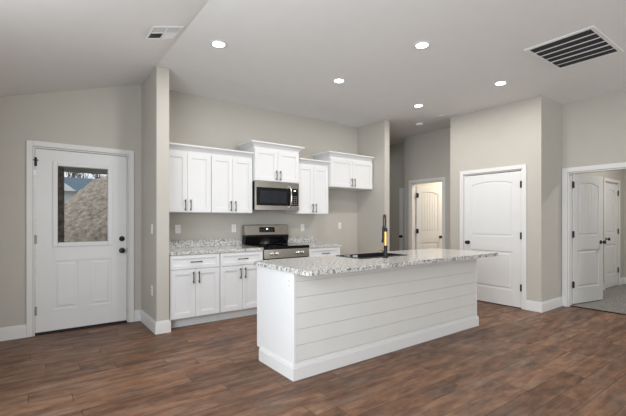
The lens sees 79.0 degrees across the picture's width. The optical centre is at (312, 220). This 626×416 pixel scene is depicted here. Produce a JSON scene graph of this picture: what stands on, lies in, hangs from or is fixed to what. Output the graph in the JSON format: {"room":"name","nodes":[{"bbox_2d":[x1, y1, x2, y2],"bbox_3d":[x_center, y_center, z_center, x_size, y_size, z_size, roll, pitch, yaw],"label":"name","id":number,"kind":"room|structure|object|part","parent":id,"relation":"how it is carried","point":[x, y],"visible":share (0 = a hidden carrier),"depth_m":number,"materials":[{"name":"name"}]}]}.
{"room":"kitchen","nodes":[
{"label":"kitchen","id":0,"kind":"room"},
{"bbox_2d":[0,0,208,95],"bbox_3d":[-0.363,-1.474,0.633,2.069,0.751,9.450,0,0,-36],"label":"ceiling","id":1,"kind":"structure","parent":0,"point":[46,46],"depth_m":3.17,"materials":[{"name":"paint"}]},
{"bbox_2d":[145,26,183,38],"bbox_3d":[-1.323,-1.673,3.387,0.259,0.085,0.280,0,0,-36],"label":"ceiling vent","id":2,"kind":"object","parent":1,"relation":"in","point":[157,32],"visible":1,"depth_m":3.38,"materials":[{"name":"white paint"}]},
{"bbox_2d":[141,66,168,321],"bbox_3d":[-1.909,-0.230,4.580,0.140,3.000,0.725,0,0,-36],"label":"wall","id":3,"kind":"structure","parent":0,"point":[155,89],"depth_m":4.32,"materials":[{"name":"beige paint"}]},
{"bbox_2d":[140,309,170,334],"bbox_3d":[-1.905,1.200,4.574,0.170,0.140,0.740,0,0,-36],"label":"baseboard","id":4,"kind":"structure","parent":3,"relation":"attached to","point":[159,327],"depth_m":4.31,"materials":[{"name":"white paint"}]},
{"bbox_2d":[0,84,357,327],"bbox_3d":[-1.443,-0.230,5.463,5.780,3.000,0.140,0,0,-36],"label":"wall","id":5,"kind":"structure","parent":0,"point":[107,117],"depth_m":4.81,"materials":[{"name":"beige paint"}]},
{"bbox_2d":[0,324,26,340],"bbox_3d":[-3.413,1.200,3.909,0.763,0.140,0.015,0,0,-36],"label":"baseboard","id":6,"kind":"structure","parent":5,"relation":"attached to","point":[19,331],"depth_m":4.06,"materials":[{"name":"white paint"}]},
{"bbox_2d":[33,148,126,333],"bbox_3d":[-2.704,0.233,4.459,0.958,2.055,0.126,0,0,-35],"label":"door","id":7,"kind":"structure","parent":5,"relation":"in","point":[78,284],"depth_m":4.43,"materials":[{"name":"white paint"}]},
{"bbox_2d":[26,140,133,336],"bbox_3d":[-2.727,0.198,4.513,1.080,2.145,0.176,0,0,-36],"label":"door frame","id":8,"kind":"structure","parent":5,"relation":"attached to","point":[30,145],"depth_m":4.21,"materials":[{"name":"white paint"}]},
{"bbox_2d":[35,321,126,335],"bbox_3d":[-2.725,1.266,4.509,0.928,0.009,0.139,0,0,-36],"label":"trim","id":9,"kind":"structure","parent":5,"relation":"attached to","point":[126,321],"depth_m":4.43,"materials":[{"name":"black rubber"}]},
{"bbox_2d":[64,167,106,174],"bbox_3d":[-3.375,-0.960,5.402,4.200,0.340,2.020,0,0,-36],"label":"porch roof","id":10,"kind":"structure","parent":5,"relation":"attached to","point":[66,169],"depth_m":6.22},
{"bbox_2d":[134,310,139,321],"bbox_3d":[-2.217,1.200,4.794,0.071,0.140,0.015,0,0,-36],"label":"baseboard","id":11,"kind":"structure","parent":5,"relation":"attached to","point":[136,312],"depth_m":4.79,"materials":[{"name":"white paint"}]},
{"bbox_2d":[175,225,180,232],"bbox_3d":[-1.812,0.115,5.097,0.072,0.116,0.009,0,0,-36],"label":"wall outlet","id":12,"kind":"object","parent":5,"relation":"attached to","point":[177,227],"visible":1,"depth_m":5.09,"materials":[{"name":"white plastic"}]},
{"bbox_2d":[169,142,212,212],"bbox_3d":[-1.710,-0.528,4.920,0.693,0.852,0.414,0,0,-36],"label":"upper cabinet","id":13,"kind":"object","parent":5,"relation":"attached to","point":[189,165],"visible":0.77,"depth_m":4.83,"materials":[{"name":"white paint"}]},
{"bbox_3d":[-1.718,-0.481,4.731,0.304,0.743,0.019,0,0,-36],"label":"door","id":14,"kind":"part","parent":13,"relation":"part of","materials":[{"name":"white paint"}]},
{"bbox_3d":[-1.710,-0.914,4.920,0.693,0.078,0.414,0,0,-36],"label":"crown molding","id":15,"kind":"part","parent":13,"relation":"part of","materials":[{"name":"white paint"}]},
{"bbox_3d":[-1.471,-0.481,4.913,0.304,0.743,0.019,0,0,-36],"label":"door","id":16,"kind":"part","parent":13,"relation":"part of","materials":[{"name":"white paint"}]},
{"bbox_2d":[169,238,241,247],"bbox_3d":[-1.560,0.316,5.275,1.243,0.098,0.020,0,0,-36],"label":"backsplash","id":17,"kind":"structure","parent":5,"relation":"attached to","point":[209,242],"depth_m":5.30,"materials":[{"name":"white stone"}]},
{"bbox_2d":[211,148,253,213],"bbox_3d":[-1.187,-0.528,5.307,0.605,0.852,0.414,0,0,-36],"label":"upper cabinet","id":18,"kind":"object","parent":5,"relation":"attached to","point":[231,170],"visible":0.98,"depth_m":5.17,"materials":[{"name":"white paint"}]},
{"bbox_3d":[-1.219,-0.481,5.100,0.295,0.743,0.019,0,0,-36],"label":"door","id":19,"kind":"part","parent":18,"relation":"part of","materials":[{"name":"white paint"}]},
{"bbox_3d":[-1.187,-0.914,5.307,0.605,0.078,0.414,0,0,-36],"label":"crown molding","id":20,"kind":"part","parent":18,"relation":"part of","materials":[{"name":"white paint"}]},
{"bbox_3d":[-0.979,-0.481,5.277,0.295,0.743,0.019,0,0,-36],"label":"door","id":21,"kind":"part","parent":18,"relation":"part of","materials":[{"name":"white paint"}]},
{"bbox_2d":[232,224,235,231],"bbox_3d":[-1.161,0.115,5.579,0.072,0.116,0.009,0,0,-36],"label":"wall outlet","id":22,"kind":"object","parent":5,"relation":"attached to","point":[233,225],"visible":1,"depth_m":5.58,"materials":[{"name":"white plastic"}]},
{"bbox_2d":[237,140,304,183],"bbox_3d":[-0.620,-0.838,5.698,0.898,0.552,0.459,0,0,-36],"label":"upper cabinet","id":23,"kind":"object","parent":5,"relation":"attached to","point":[271,162],"visible":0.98,"depth_m":5.52,"materials":[{"name":"white paint"}]},
{"bbox_3d":[-0.670,-0.791,5.450,0.371,0.443,0.019,0,0,-36],"label":"door","id":24,"kind":"part","parent":23,"relation":"part of","materials":[{"name":"white paint"}]},
{"bbox_3d":[-0.620,-1.075,5.698,0.898,0.078,0.459,0,0,-36],"label":"crown molding","id":25,"kind":"part","parent":23,"relation":"part of","materials":[{"name":"white paint"}]},
{"bbox_2d":[252,181,298,210],"bbox_3d":[-0.615,-0.353,5.688,0.746,0.410,0.474,0,0,-36],"label":"microwave","id":26,"kind":"object","parent":23,"relation":"attached to","point":[266,196],"visible":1,"depth_m":5.52,"materials":[{"name":"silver metal"}]},
{"bbox_3d":[-0.571,-0.344,5.521,0.574,0.255,0.023,0,0,-36],"label":"door","id":27,"kind":"part","parent":26,"relation":"part of","materials":[{"name":"black glass"}]},
{"bbox_3d":[-0.331,-0.348,5.643,0.022,0.332,0.064,0,0,-36],"label":"door handle","id":28,"kind":"part","parent":26,"relation":"part of","materials":[{"name":"metal"}]},
{"bbox_3d":[-0.368,-0.791,5.673,0.371,0.443,0.019,0,0,-36],"label":"door","id":29,"kind":"part","parent":23,"relation":"part of","materials":[{"name":"white paint"}]},
{"bbox_2d":[288,236,315,242],"bbox_3d":[-0.205,0.316,6.277,0.614,0.098,0.020,0,0,-36],"label":"backsplash","id":30,"kind":"structure","parent":5,"relation":"attached to","point":[307,238],"depth_m":6.28,"materials":[{"name":"white stone"}]},
{"bbox_2d":[285,158,330,214],"bbox_3d":[-0.081,-0.528,6.125,0.604,0.852,0.414,0,0,-36],"label":"upper cabinet","id":31,"kind":"object","parent":5,"relation":"attached to","point":[313,174],"visible":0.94,"depth_m":5.99,"materials":[{"name":"white paint"}]},
{"bbox_3d":[-0.113,-0.481,5.918,0.294,0.743,0.019,0,0,-36],"label":"door","id":32,"kind":"part","parent":31,"relation":"part of","materials":[{"name":"white paint"}]},
{"bbox_3d":[-0.081,-0.914,6.125,0.604,0.078,0.414,0,0,-36],"label":"crown molding","id":33,"kind":"part","parent":31,"relation":"part of","materials":[{"name":"white paint"}]},
{"bbox_3d":[0.126,-0.481,6.095,0.294,0.743,0.019,0,0,-36],"label":"door","id":34,"kind":"part","parent":31,"relation":"part of","materials":[{"name":"white paint"}]},
{"bbox_2d":[312,151,374,190],"bbox_3d":[0.536,-0.829,6.554,1.026,0.568,0.459,0,0,-36],"label":"upper cabinet","id":35,"kind":"object","parent":5,"relation":"attached to","point":[346,171],"visible":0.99,"depth_m":6.39,"materials":[{"name":"white paint"}]},
{"bbox_3d":[0.475,-0.783,6.297,0.470,0.460,0.019,0,0,-36],"label":"door","id":36,"kind":"part","parent":35,"relation":"part of","materials":[{"name":"white paint"}]},
{"bbox_3d":[0.536,-1.075,6.554,1.026,0.078,0.459,0,0,-36],"label":"crown molding","id":37,"kind":"part","parent":35,"relation":"part of","materials":[{"name":"white paint"}]},
{"bbox_3d":[0.855,-0.783,6.579,0.470,0.460,0.019,0,0,-36],"label":"door","id":38,"kind":"part","parent":35,"relation":"part of","materials":[{"name":"white paint"}]},
{"bbox_2d":[0,284,625,415],"bbox_3d":[2.030,1.325,4.612,10.650,0.130,13.000,0,0,-36],"label":"floor","id":39,"kind":"structure","parent":0,"point":[560,361],"depth_m":3.15,"materials":[{"name":"brown wood"}]},
{"bbox_2d":[169,253,218,327],"bbox_3d":[-1.597,0.837,4.821,0.612,0.864,0.707,0,0,-36],"label":"base cabinet","id":40,"kind":"object","parent":39,"relation":"on","point":[193,278],"visible":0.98,"depth_m":4.56,"materials":[{"name":"white paint"}]},
{"bbox_3d":[-1.537,0.867,4.485,0.299,0.570,0.019,0,0,-36],"label":"door","id":41,"kind":"part","parent":40,"relation":"part of","materials":[{"name":"white paint"}]},
{"bbox_3d":[-1.415,0.494,4.575,0.602,0.164,0.019,0,0,-36],"label":"drawer","id":42,"kind":"part","parent":40,"relation":"part of","materials":[{"name":"white paint"}]},
{"bbox_3d":[-1.293,0.867,4.665,0.299,0.570,0.019,0,0,-36],"label":"door","id":43,"kind":"part","parent":40,"relation":"part of","materials":[{"name":"white paint"}]},
{"bbox_2d":[169,238,263,255],"bbox_3d":[-1.364,0.336,5.010,1.243,0.137,0.678,0,0,-36],"label":"countertop","id":44,"kind":"structure","parent":40,"relation":"on","point":[177,247],"depth_m":5.10,"materials":[{"name":"white stone"}]},
{"bbox_2d":[217,251,262,320],"bbox_3d":[-1.104,0.837,5.186,0.609,0.864,0.707,0,0,-36],"label":"base cabinet","id":45,"kind":"object","parent":39,"relation":"on","point":[237,270],"visible":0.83,"depth_m":4.90,"materials":[{"name":"white paint"}]},
{"bbox_3d":[-1.043,0.867,4.851,0.298,0.570,0.019,0,0,-36],"label":"door","id":46,"kind":"part","parent":45,"relation":"part of","materials":[{"name":"white paint"}]},
{"bbox_3d":[-0.922,0.494,4.940,0.599,0.164,0.019,0,0,-36],"label":"drawer","id":47,"kind":"part","parent":45,"relation":"part of","materials":[{"name":"white paint"}]},
{"bbox_3d":[-0.801,0.867,5.030,0.298,0.570,0.019,0,0,-36],"label":"door","id":48,"kind":"part","parent":45,"relation":"part of","materials":[{"name":"white paint"}]},
{"bbox_2d":[242,225,309,259],"bbox_3d":[-0.534,0.666,5.569,0.754,1.205,0.722,0,0,-36],"label":"range","id":49,"kind":"object","parent":39,"relation":"on","point":[263,236],"visible":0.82,"depth_m":5.61,"materials":[{"name":"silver metal"}]},
{"bbox_2d":[242,234,288,244],"bbox_3d":[-0.715,0.287,5.812,0.748,0.134,0.115,0,0,-36],"label":"cooktop","id":50,"kind":"object","parent":49,"relation":"attached to","point":[252,239],"depth_m":5.74,"materials":[{"name":"black glass"}]},
{"bbox_3d":[-0.699,0.139,5.785,0.265,0.078,0.020,0,0,-36],"label":"display panel","id":51,"kind":"part","parent":49,"relation":"part of","materials":[{"name":"black glass"}]},
{"bbox_2d":[244,243,309,249],"bbox_3d":[-0.528,0.374,5.560,0.754,0.040,0.593,0,0,-36],"label":"cooktop","id":52,"kind":"object","parent":49,"relation":"in","point":[267,246],"depth_m":5.41,"materials":[{"name":"black glass"}]},
{"bbox_3d":[-0.366,0.790,5.342,0.746,0.529,0.034,0,0,-36],"label":"oven door","id":53,"kind":"part","parent":49,"relation":"part of","materials":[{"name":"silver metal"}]},
{"bbox_3d":[-0.365,0.458,5.340,0.748,0.125,0.038,0,0,-36],"label":"control panel","id":54,"kind":"part","parent":49,"relation":"part of","materials":[{"name":"silver metal"}]},
{"bbox_2d":[309,247,339,256],"bbox_3d":[-0.004,0.837,6.000,0.604,0.864,0.707,0,0,-36],"label":"base cabinet","id":55,"kind":"object","parent":39,"relation":"on","point":[323,251],"visible":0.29,"depth_m":5.74,"materials":[{"name":"white paint"}]},
{"bbox_2d":[288,236,340,247],"bbox_3d":[-0.005,0.336,6.016,0.626,0.137,0.678,0,0,-36],"label":"countertop","id":56,"kind":"structure","parent":55,"relation":"on","point":[308,240],"depth_m":6.16,"materials":[{"name":"white stone"}]},
{"bbox_2d":[257,258,478,381],"bbox_3d":[0.738,0.842,4.048,2.688,0.856,0.630,0,0,-36],"label":"kitchen island","id":57,"kind":"object","parent":39,"relation":"on","point":[327,322],"visible":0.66,"depth_m":3.44,"materials":[{"name":"white paint"}]},
{"bbox_3d":[-0.327,0.841,3.269,0.020,0.856,0.615,0,0,-36],"label":"panel","id":58,"kind":"part","parent":57,"relation":"part of","materials":[{"name":"white paint"}]},
{"bbox_2d":[287,276,291,290],"bbox_3d":[-0.192,0.505,3.062,0.009,0.116,0.072,0,0,-36],"label":"wall outlet","id":59,"kind":"object","parent":57,"relation":"attached to","point":[289,278],"visible":1,"depth_m":3.05,"materials":[{"name":"white plastic"}]},
{"bbox_3d":[0.756,1.209,4.023,2.688,0.122,0.568,0,0,-36],"label":"baseboard","id":60,"kind":"part","parent":57,"relation":"part of","materials":[{"name":"white paint"}]},
{"bbox_2d":[254,248,497,275],"bbox_3d":[0.810,0.394,3.985,2.757,0.038,0.893,0,0,-36],"label":"island countertop","id":61,"kind":"structure","parent":57,"relation":"on","point":[332,264],"depth_m":3.51,"materials":[{"name":"white stone"}]},
{"bbox_2d":[336,252,405,258],"bbox_3d":[0.630,0.472,4.058,0.670,0.208,0.395,0,0,-36],"label":"sink","id":62,"kind":"object","parent":61,"relation":"in","point":[377,254],"visible":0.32,"depth_m":4.21,"materials":[{"name":"black metal"}]},
{"bbox_2d":[378,214,387,257],"bbox_3d":[0.722,0.154,3.849,0.099,0.441,0.112,0,0,40],"label":"kitchen faucet","id":63,"kind":"object","parent":61,"relation":"on","point":[384,229],"visible":1,"depth_m":3.81,"materials":[{"name":"black metal"}]},
{"bbox_3d":[1.794,0.841,4.839,0.020,0.856,0.615,0,0,-36],"label":"panel","id":64,"kind":"part","parent":57,"relation":"part of","materials":[{"name":"white paint"}]},
{"bbox_2d":[358,120,388,252],"bbox_3d":[1.076,-0.230,6.817,0.120,3.000,0.680,0,0,-36],"label":"wall","id":65,"kind":"structure","parent":0,"point":[373,138],"depth_m":6.71,"materials":[{"name":"beige paint"}]},
{"bbox_2d":[144,0,625,144],"bbox_3d":[2.862,-1.790,5.228,8.580,0.120,13.000,0,0,-36],"label":"ceiling","id":66,"kind":"structure","parent":0,"point":[285,56],"depth_m":4.01,"materials":[{"name":"paint"}]},
{"bbox_2d":[210,40,226,47],"bbox_3d":[-0.926,-1.724,3.725,0.168,0.012,0.168,0,0,-36],"label":"recessed light","id":67,"kind":"object","parent":66,"relation":"in","point":[214,43],"visible":1,"depth_m":3.71,"materials":[{"name":"white paint"}]},
{"bbox_2d":[332,78,345,82],"bbox_3d":[0.321,-1.724,4.696,0.168,0.012,0.168,0,0,-36],"label":"recessed light","id":68,"kind":"object","parent":66,"relation":"in","point":[336,80],"visible":1,"depth_m":4.67,"materials":[{"name":"white paint"}]},
{"bbox_2d":[413,104,423,107],"bbox_3d":[1.587,-1.724,5.716,0.168,0.012,0.168,0,0,-36],"label":"recessed light","id":69,"kind":"object","parent":66,"relation":"in","point":[415,105],"visible":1,"depth_m":5.69,"materials":[{"name":"white paint"}]},
{"bbox_2d":[413,41,430,48],"bbox_3d":[1.075,-1.724,3.746,0.168,0.012,0.168,0,0,-36],"label":"recessed light","id":70,"kind":"object","parent":66,"relation":"in","point":[422,44],"visible":1,"depth_m":3.73,"materials":[{"name":"white paint"}]},
{"bbox_2d":[493,81,507,85],"bbox_3d":[2.359,-1.724,4.781,0.168,0.012,0.168,0,0,-36],"label":"recessed light","id":71,"kind":"object","parent":66,"relation":"in","point":[498,83],"visible":1,"depth_m":4.77,"materials":[{"name":"white paint"}]},
{"bbox_2d":[524,25,623,69],"bbox_3d":[2.641,-1.722,3.849,0.835,0.015,0.595,0,0,-36],"label":"ceiling vent","id":72,"kind":"object","parent":66,"relation":"in","point":[587,44],"visible":1,"depth_m":3.81,"materials":[{"name":"white metal"}]},
{"bbox_2d":[389,142,404,250],"bbox_3d":[1.658,-0.230,8.972,0.100,3.000,1.948,0,0,-36],"label":"wall","id":73,"kind":"structure","parent":0,"point":[396,151],"depth_m":8.61,"materials":[{"name":"beige paint"}]},
{"bbox_2d":[399,188,404,250],"bbox_3d":[2.060,0.272,8.308,0.177,1.971,0.412,0,0,-36],"label":"door","id":74,"kind":"structure","parent":73,"relation":"in","point":[401,190],"depth_m":8.39,"materials":[{"name":"white paint"}]},
{"bbox_2d":[405,128,449,249],"bbox_3d":[2.403,-0.230,7.386,0.110,3.000,1.485,0,0,-36],"label":"wall","id":75,"kind":"structure","parent":0,"point":[427,155],"depth_m":7.45,"materials":[{"name":"beige paint"}]},
{"bbox_2d":[408,177,444,249],"bbox_3d":[2.286,0.224,7.544,0.146,2.092,0.864,0,0,-36],"label":"door frame","id":76,"kind":"structure","parent":75,"relation":"attached to","point":[411,187],"depth_m":7.80,"materials":[{"name":"white paint"}]},
{"bbox_2d":[415,182,441,248],"bbox_3d":[3.212,-0.230,8.839,2.920,3.000,0.110,0,0,-36],"label":"wall","id":77,"kind":"structure","parent":0,"point":[437,184],"depth_m":8.13,"materials":[{"name":"beige paint"}]},
{"bbox_2d":[416,186,441,248],"bbox_3d":[2.449,0.272,8.029,0.715,1.973,0.177,0,0,-25],"label":"door","id":78,"kind":"structure","parent":77,"relation":"in","point":[428,199],"depth_m":8.01,"materials":[{"name":"white paint"}]},
{"bbox_2d":[450,95,544,301],"bbox_3d":[2.777,-0.230,5.855,0.110,3.000,1.420,0,0,-36],"label":"wall","id":79,"kind":"structure","parent":0,"point":[510,134],"depth_m":5.54,"materials":[{"name":"beige paint"}]},
{"bbox_2d":[465,171,521,307],"bbox_3d":[2.751,0.272,5.834,0.177,1.973,0.899,0,0,-36],"label":"door","id":80,"kind":"structure","parent":79,"relation":"in","point":[492,201],"depth_m":5.77,"materials":[{"name":"white paint"}]},
{"bbox_2d":[460,164,526,309],"bbox_3d":[2.774,0.234,5.859,0.146,2.072,1.044,0,0,-36],"label":"door frame","id":81,"kind":"structure","parent":79,"relation":"attached to","point":[523,168],"depth_m":5.46,"materials":[{"name":"white paint"}]},
{"bbox_2d":[545,97,561,300],"bbox_3d":[3.492,-0.230,5.570,0.700,3.000,0.110,0,0,-36],"label":"wall","id":82,"kind":"structure","parent":0,"point":[553,110],"depth_m":5.49,"materials":[{"name":"beige paint"}]},
{"bbox_2d":[526,297,562,312],"bbox_3d":[3.366,1.200,5.518,0.685,0.140,0.207,0,0,-36],"label":"baseboard","id":83,"kind":"structure","parent":82,"relation":"attached to","point":[554,303],"depth_m":5.35,"materials":[{"name":"white paint"}]},
{"bbox_2d":[562,90,625,306],"bbox_3d":[5.645,-0.230,3.148,0.120,3.000,6.345,0,0,-36],"label":"wall","id":84,"kind":"structure","parent":0,"point":[593,129],"depth_m":5.33,"materials":[{"name":"beige paint"}]},
{"bbox_2d":[572,174,605,303],"bbox_3d":[4.213,0.277,5.846,0.795,1.938,0.177,0,0,-25],"label":"door","id":85,"kind":"structure","parent":84,"relation":"in","point":[587,191],"depth_m":5.83,"materials":[{"name":"white paint"}]},
{"bbox_2d":[562,162,625,306],"bbox_3d":[4.039,0.247,5.318,0.156,2.045,0.935,0,0,-36],"label":"door frame","id":86,"kind":"structure","parent":84,"relation":"attached to","point":[618,166],"depth_m":5.61,"materials":[{"name":"white paint"}]},
{"bbox_2d":[570,305,625,314],"bbox_3d":[4.049,1.264,5.325,0.035,0.013,0.795,0,0,-36],"label":"trim","id":87,"kind":"structure","parent":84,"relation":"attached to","point":[570,305],"depth_m":5.35,"materials":[{"name":"brown wood"}]},
{"bbox_2d":[603,277,625,289],"bbox_3d":[6.148,1.200,5.115,3.030,0.140,3.910,0,0,-36],"label":"baseboard","id":88,"kind":"structure","parent":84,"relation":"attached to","point":[623,279],"depth_m":7.50,"materials":[{"name":"white paint"}]},
{"bbox_2d":[577,170,623,277],"bbox_3d":[4.955,-0.230,6.727,3.030,3.000,0.100,0,0,-36],"label":"wall","id":89,"kind":"structure","parent":0,"point":[616,174],"depth_m":7.47,"materials":[{"name":"beige paint"}]},
{"bbox_2d":[603,178,619,289],"bbox_3d":[5.600,0.246,7.192,0.904,2.047,0.117,0,0,-36],"label":"door frame","id":90,"kind":"structure","parent":89,"relation":"attached to","point":[608,180],"depth_m":7.04,"materials":[{"name":"white paint"}]},
{"bbox_2d":[605,183,618,287],"bbox_3d":[5.617,0.277,7.181,0.759,1.943,0.177,0,0,-36],"label":"door","id":91,"kind":"structure","parent":89,"relation":"in","point":[611,190],"depth_m":7.18,"materials":[{"name":"white paint"}]},
{"bbox_2d":[624,170,625,276],"bbox_3d":[7.385,-0.230,6.093,0.120,3.000,4.010,0,0,-36],"label":"wall","id":92,"kind":"structure","parent":0,"point":[624,170],"depth_m":7.57,"materials":[{"name":"beige paint"}]},
{"label":"outside","id":93,"kind":"structure","parent":0,"visible":0},
{"bbox_3d":[-15.449,1.645,29.284,70.000,0.150,54.540,0,0,-37],"label":"ground","id":94,"kind":"structure","parent":93,"visible":0},
{"bbox_2d":[64,177,93,202],"bbox_3d":[-14.260,-0.655,26.333,10.400,4.450,9.700,0,0,-36],"label":"neighbor house","id":95,"kind":"structure","parent":94,"relation":"on","point":[72,185],"depth_m":23.13,"materials":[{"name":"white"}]},
{"bbox_2d":[66,172,92,177],"bbox_3d":[-22.851,-2.673,35.111,2.749,8.512,4.671,0,0,19],"label":"bare tree","id":96,"kind":"object","parent":94,"relation":"on","point":[74,174],"visible":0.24,"depth_m":35.84,"materials":[{"name":"grey plant"}]},
{"bbox_2d":[64,176,106,241],"bbox_3d":[-5.337,-0.133,9.735,11.000,3.485,7.000,0,0,-36],"label":"dirt mound","id":97,"kind":"object","parent":94,"relation":"on","point":[85,212],"visible":0.08,"depth_m":8.39,"materials":[{"name":"beige soil"}]},
{"bbox_3d":[-3.033,1.430,5.360,4.500,0.280,1.575,0,0,-37],"label":"floor","id":98,"kind":"structure","parent":0,"visible":0},
{"bbox_2d":[58,166,63,241],"bbox_3d":[-3.797,0.145,5.649,0.160,2.288,0.160,0,0,-36],"label":"porch post","id":99,"kind":"object","parent":98,"relation":"on","point":[60,169],"visible":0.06,"depth_m":5.61,"materials":[{"name":"brown wood"}]}
]}

